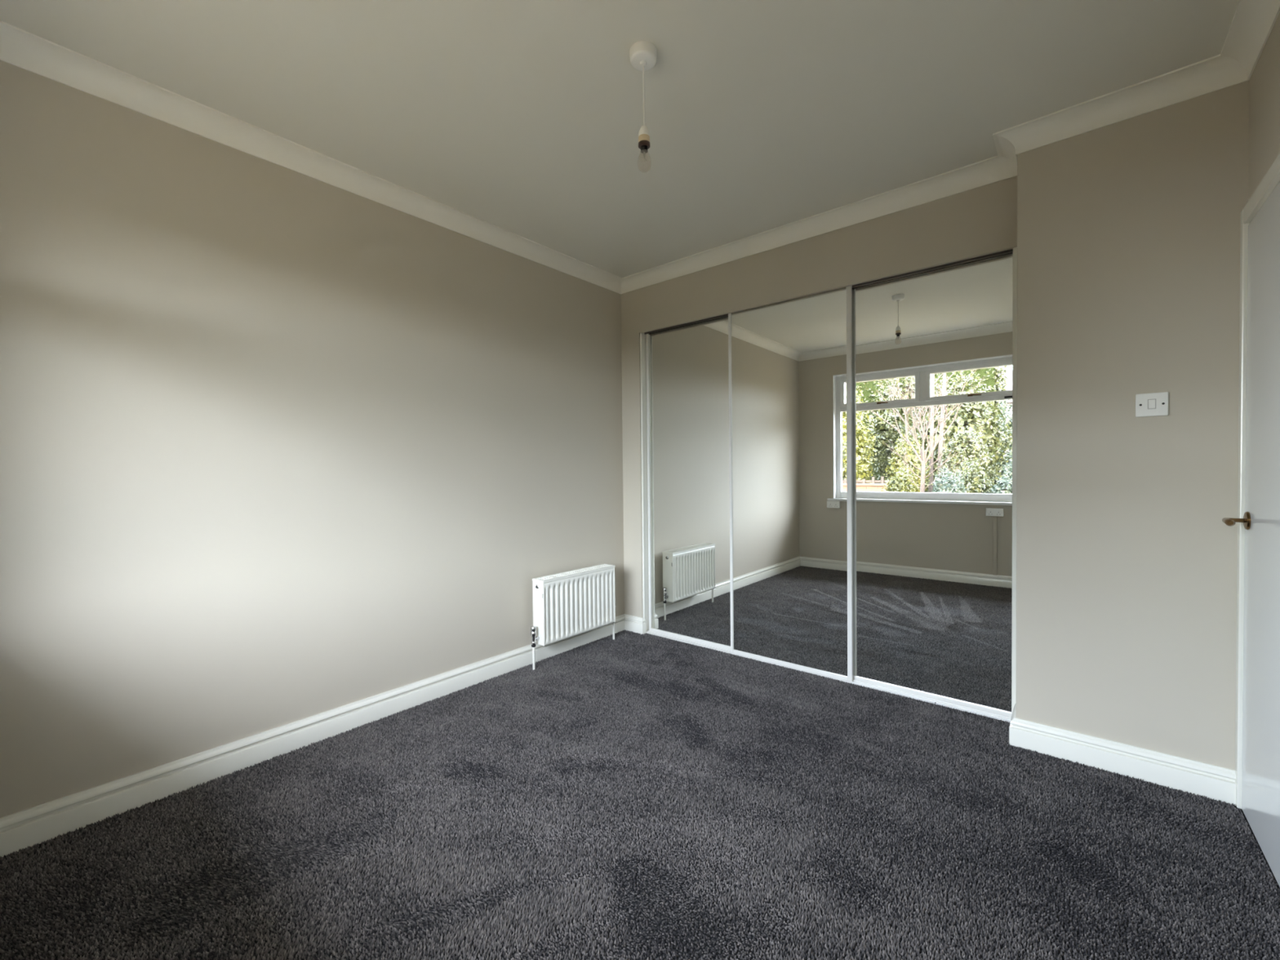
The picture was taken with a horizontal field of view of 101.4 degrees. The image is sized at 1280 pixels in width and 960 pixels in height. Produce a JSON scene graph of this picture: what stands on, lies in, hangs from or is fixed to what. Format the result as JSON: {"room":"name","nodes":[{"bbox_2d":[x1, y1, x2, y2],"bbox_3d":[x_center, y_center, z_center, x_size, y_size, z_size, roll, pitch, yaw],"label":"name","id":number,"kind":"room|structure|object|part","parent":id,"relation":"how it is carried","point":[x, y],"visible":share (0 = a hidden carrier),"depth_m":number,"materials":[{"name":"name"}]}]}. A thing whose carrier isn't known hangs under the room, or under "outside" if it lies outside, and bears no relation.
{"room":"empty bedroom","nodes":[
{"label":"empty bedroom","id":0,"kind":"room"},
{"bbox_2d":[0,60,624,817],"bbox_3d":[-1.030,-0.141,2.906,0.120,2.570,4.040,0,1,40],"label":"wall","id":1,"kind":"structure","parent":0,"point":[280,446],"depth_m":2.12,"materials":[{"name":"paint"}]},
{"bbox_2d":[0,20,621,293],"bbox_3d":[-1.121,-1.381,2.635,0.078,0.081,3.158,0,1,40],"label":"trim","id":2,"kind":"structure","parent":1,"relation":"attached to","point":[19,47],"depth_m":2.11,"materials":[{"name":"paint"}]},
{"bbox_2d":[0,613,624,857],"bbox_3d":[-1.117,1.090,2.698,0.022,0.117,3.158,0,1,40],"label":"baseboard","id":3,"kind":"structure","parent":1,"relation":"attached to","point":[41,823],"depth_m":2.10,"materials":[{"name":"white paint"}]},
{"bbox_2d":[530,564,616,669],"bbox_3d":[-0.430,0.861,3.420,0.154,0.535,0.740,0,1,40],"label":"radiator","id":4,"kind":"object","parent":1,"relation":"attached to","point":[569,604],"visible":1,"depth_m":3.31,"materials":[{"name":"metal"}]},
{"bbox_3d":[-0.612,0.801,3.161,0.101,0.383,0.004,0,1,40],"label":"panel","id":5,"kind":"part","parent":4,"relation":"part of","materials":[{"name":"metal"}]},
{"bbox_2d":[532,564,615,582],"bbox_3d":[-0.413,0.600,3.398,0.103,0.014,0.633,0,1,40],"label":"grille","id":6,"kind":"object","parent":4,"relation":"attached to","point":[561,577],"depth_m":3.36,"materials":[{"name":"white metal"}]},
{"bbox_3d":[-0.378,0.798,3.375,0.014,0.385,0.629,0,1,40],"label":"panel","id":7,"kind":"part","parent":4,"relation":"part of","materials":[{"name":"metal"}]},
{"bbox_3d":[-0.211,0.788,3.642,0.101,0.383,0.004,0,1,40],"label":"panel","id":8,"kind":"part","parent":4,"relation":"part of","materials":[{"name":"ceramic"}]},
{"bbox_2d":[0,0,1239,277],"bbox_3d":[0.202,-1.496,1.910,3.279,0.150,4.140,0,1,40],"label":"ceiling","id":9,"kind":"structure","parent":0,"point":[524,118],"depth_m":1.88,"materials":[{"name":"paint"}]},
{"bbox_2d":[629,40,657,170],"bbox_3d":[0.013,-1.222,1.738,0.091,0.390,0.091,0,1,40],"label":"pendant lamp","id":10,"kind":"object","parent":9,"relation":"hanging from","point":[642,54],"visible":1,"depth_m":1.72,"materials":[{"name":"white plastic"}]},
{"bbox_2d":[0,631,1279,959],"bbox_3d":[0.230,1.208,1.959,3.279,0.120,4.140,0,1,40],"label":"floor","id":11,"kind":"structure","parent":0,"point":[974,804],"depth_m":1.54,"materials":[{"name":"grey carpet"}]},
{"bbox_2d":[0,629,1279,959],"bbox_3d":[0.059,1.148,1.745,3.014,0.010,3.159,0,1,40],"label":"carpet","id":12,"kind":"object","parent":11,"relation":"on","point":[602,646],"visible":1,"depth_m":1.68,"materials":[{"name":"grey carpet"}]},
{"bbox_2d":[646,630,1011,722],"bbox_3d":[0.907,1.113,3.140,2.220,0.013,0.071,0,1,40],"label":"track","id":13,"kind":"object","parent":11,"relation":"on","point":[988,714],"visible":0.59,"depth_m":2.81,"materials":[{"name":"white metal"}]},
{"bbox_2d":[645,315,730,649],"bbox_3d":[0.350,0.010,3.600,0.755,2.198,0.021,0,1,40],"label":"mirror door","id":14,"kind":"structure","parent":13,"relation":"on","point":[687,372],"depth_m":3.60,"materials":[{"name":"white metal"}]},
{"bbox_3d":[0.362,1.098,3.619,0.718,0.022,0.018,0,1,40],"label":"rail","id":15,"kind":"part","parent":14,"relation":"part of","materials":[{"name":"white metal"}]},
{"bbox_2d":[728,285,853,681],"bbox_3d":[0.871,0.013,3.121,0.762,2.198,0.021,0,1,40],"label":"mirror door","id":16,"kind":"structure","parent":13,"relation":"on","point":[790,361],"depth_m":3.09,"materials":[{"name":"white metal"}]},
{"bbox_3d":[0.879,1.101,3.143,0.719,0.022,0.018,0,1,40],"label":"rail","id":17,"kind":"part","parent":16,"relation":"part of","materials":[{"name":"white metal"}]},
{"bbox_2d":[852,252,1013,717],"bbox_3d":[1.447,0.015,2.688,0.766,2.198,0.021,0,1,40],"label":"mirror door","id":18,"kind":"structure","parent":13,"relation":"on","point":[932,350],"depth_m":2.65,"materials":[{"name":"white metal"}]},
{"bbox_3d":[1.463,1.103,2.703,0.743,0.022,0.018,0,1,40],"label":"rail","id":19,"kind":"part","parent":18,"relation":"part of","materials":[{"name":"white metal"}]},
{"bbox_2d":[621,176,1017,617],"bbox_3d":[1.043,-0.172,3.430,2.398,2.570,0.782,0,1,40],"label":"wall","id":20,"kind":"structure","parent":0,"point":[982,220],"depth_m":3.01,"materials":[{"name":"paint"}]},
{"bbox_2d":[624,613,642,634],"bbox_3d":[-0.048,1.058,3.849,0.194,0.117,0.022,0,1,40],"label":"baseboard","id":21,"kind":"structure","parent":20,"relation":"attached to","point":[633,624],"depth_m":3.84,"materials":[{"name":"white paint"}]},
{"bbox_2d":[642,617,646,634],"bbox_3d":[0.024,1.058,3.800,0.022,0.117,0.040,0,1,40],"label":"baseboard","id":22,"kind":"structure","parent":20,"relation":"attached to","point":[644,628],"depth_m":3.79,"materials":[{"name":"white paint"}]},
{"bbox_2d":[640,333,648,631],"bbox_3d":[0.043,0.013,3.824,0.015,2.206,0.084,0,1,40],"label":"door frame","id":23,"kind":"structure","parent":20,"relation":"attached to","point":[642,336],"depth_m":3.81,"materials":[{"name":"white paint"}]},
{"bbox_2d":[621,155,1017,293],"bbox_3d":[0.755,-1.408,3.078,2.398,0.081,0.078,0,1,40],"label":"trim","id":24,"kind":"structure","parent":20,"relation":"attached to","point":[994,169],"depth_m":2.82,"materials":[{"name":"paint"}]},
{"bbox_2d":[644,248,1013,334],"bbox_3d":[0.888,-1.078,3.106,2.220,0.046,0.075,0,1,40],"label":"ceiling track","id":25,"kind":"object","parent":20,"relation":"attached to","point":[1011,250],"visible":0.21,"depth_m":2.70,"materials":[{"name":"metal"}]},
{"bbox_2d":[992,135,1017,164],"bbox_3d":[1.585,-1.402,2.260,0.078,0.081,0.275,0,1,40],"label":"trim","id":26,"kind":"structure","parent":20,"relation":"attached to","point":[1005,148],"depth_m":2.25,"materials":[{"name":"paint"}]},
{"bbox_2d":[1009,702,1016,727],"bbox_3d":[1.650,1.068,2.308,0.022,0.117,0.218,0,1,40],"label":"baseboard","id":27,"kind":"structure","parent":20,"relation":"attached to","point":[1014,712],"depth_m":2.28,"materials":[{"name":"white paint"}]},
{"bbox_2d":[1011,247,1017,715],"bbox_3d":[1.738,0.021,2.415,0.030,2.206,0.082,0,1,40],"label":"door frame","id":28,"kind":"structure","parent":20,"relation":"attached to","point":[1015,249],"depth_m":2.39,"materials":[{"name":"white paint"}]},
{"bbox_2d":[1015,80,1248,769],"bbox_3d":[2.163,-0.164,2.306,0.761,2.570,0.879,0,1,40],"label":"wall pier","id":29,"kind":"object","parent":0,"point":[1129,230],"visible":0.81,"depth_m":1.98,"materials":[{"name":"paint"}]},
{"bbox_2d":[992,54,1248,154],"bbox_3d":[1.768,-1.399,1.979,0.719,0.081,0.078,0,1,40],"label":"trim","id":30,"kind":"structure","parent":29,"relation":"attached to","point":[1216,73],"depth_m":1.95,"materials":[{"name":"paint"}]},
{"bbox_2d":[1008,717,1235,805],"bbox_3d":[1.827,1.071,2.033,0.646,0.117,0.022,0,1,40],"label":"baseboard","id":31,"kind":"object","parent":29,"relation":"attached to","point":[1218,783],"visible":1,"depth_m":2.00,"materials":[{"name":"white paint"}]},
{"bbox_2d":[1135,391,1168,417],"bbox_3d":[1.898,-0.280,1.943,0.087,0.086,0.013,0,1,40],"label":"light switch","id":32,"kind":"object","parent":29,"relation":"attached to","point":[1153,404],"visible":1,"depth_m":1.94,"materials":[{"name":"white plastic"}]},
{"bbox_2d":[1248,13,1279,200],"bbox_3d":[1.118,-0.121,0.549,0.120,2.570,3.161,0,1,40],"label":"wall","id":33,"kind":"structure","parent":0,"point":[1264,148],"depth_m":1.63,"materials":[{"name":"paint"}]},
{"bbox_2d":[1220,0,1279,79],"bbox_3d":[1.093,-1.368,0.666,0.078,0.081,2.961,0,1,40],"label":"trim","id":34,"kind":"structure","parent":33,"relation":"attached to","point":[1252,24],"depth_m":1.64,"materials":[{"name":"paint"}]},
{"bbox_2d":[1222,152,1279,886],"bbox_3d":[1.821,0.115,1.454,0.192,2.050,0.881,0,1,40],"label":"door","id":35,"kind":"structure","parent":33,"relation":"in","point":[1257,713],"depth_m":1.63,"materials":[{"name":"white paint"}]},
{"bbox_3d":[1.961,0.138,1.724,0.061,0.022,0.112,0,1,40],"label":"lever","id":36,"kind":"part","parent":35,"relation":"part of","materials":[{"name":"gold metal"}]},
{"bbox_3d":[2.066,0.106,1.798,0.017,2.050,0.037,0,1,40],"label":"architrave leg","id":37,"kind":"part","parent":35,"relation":"part of","materials":[{"name":"white paint"}]},
{"bbox_3d":[2.015,0.135,1.742,0.010,0.061,0.061,0,1,40],"label":"handle","id":38,"kind":"part","parent":35,"relation":"part of","materials":[{"name":"gold metal"}]}
]}

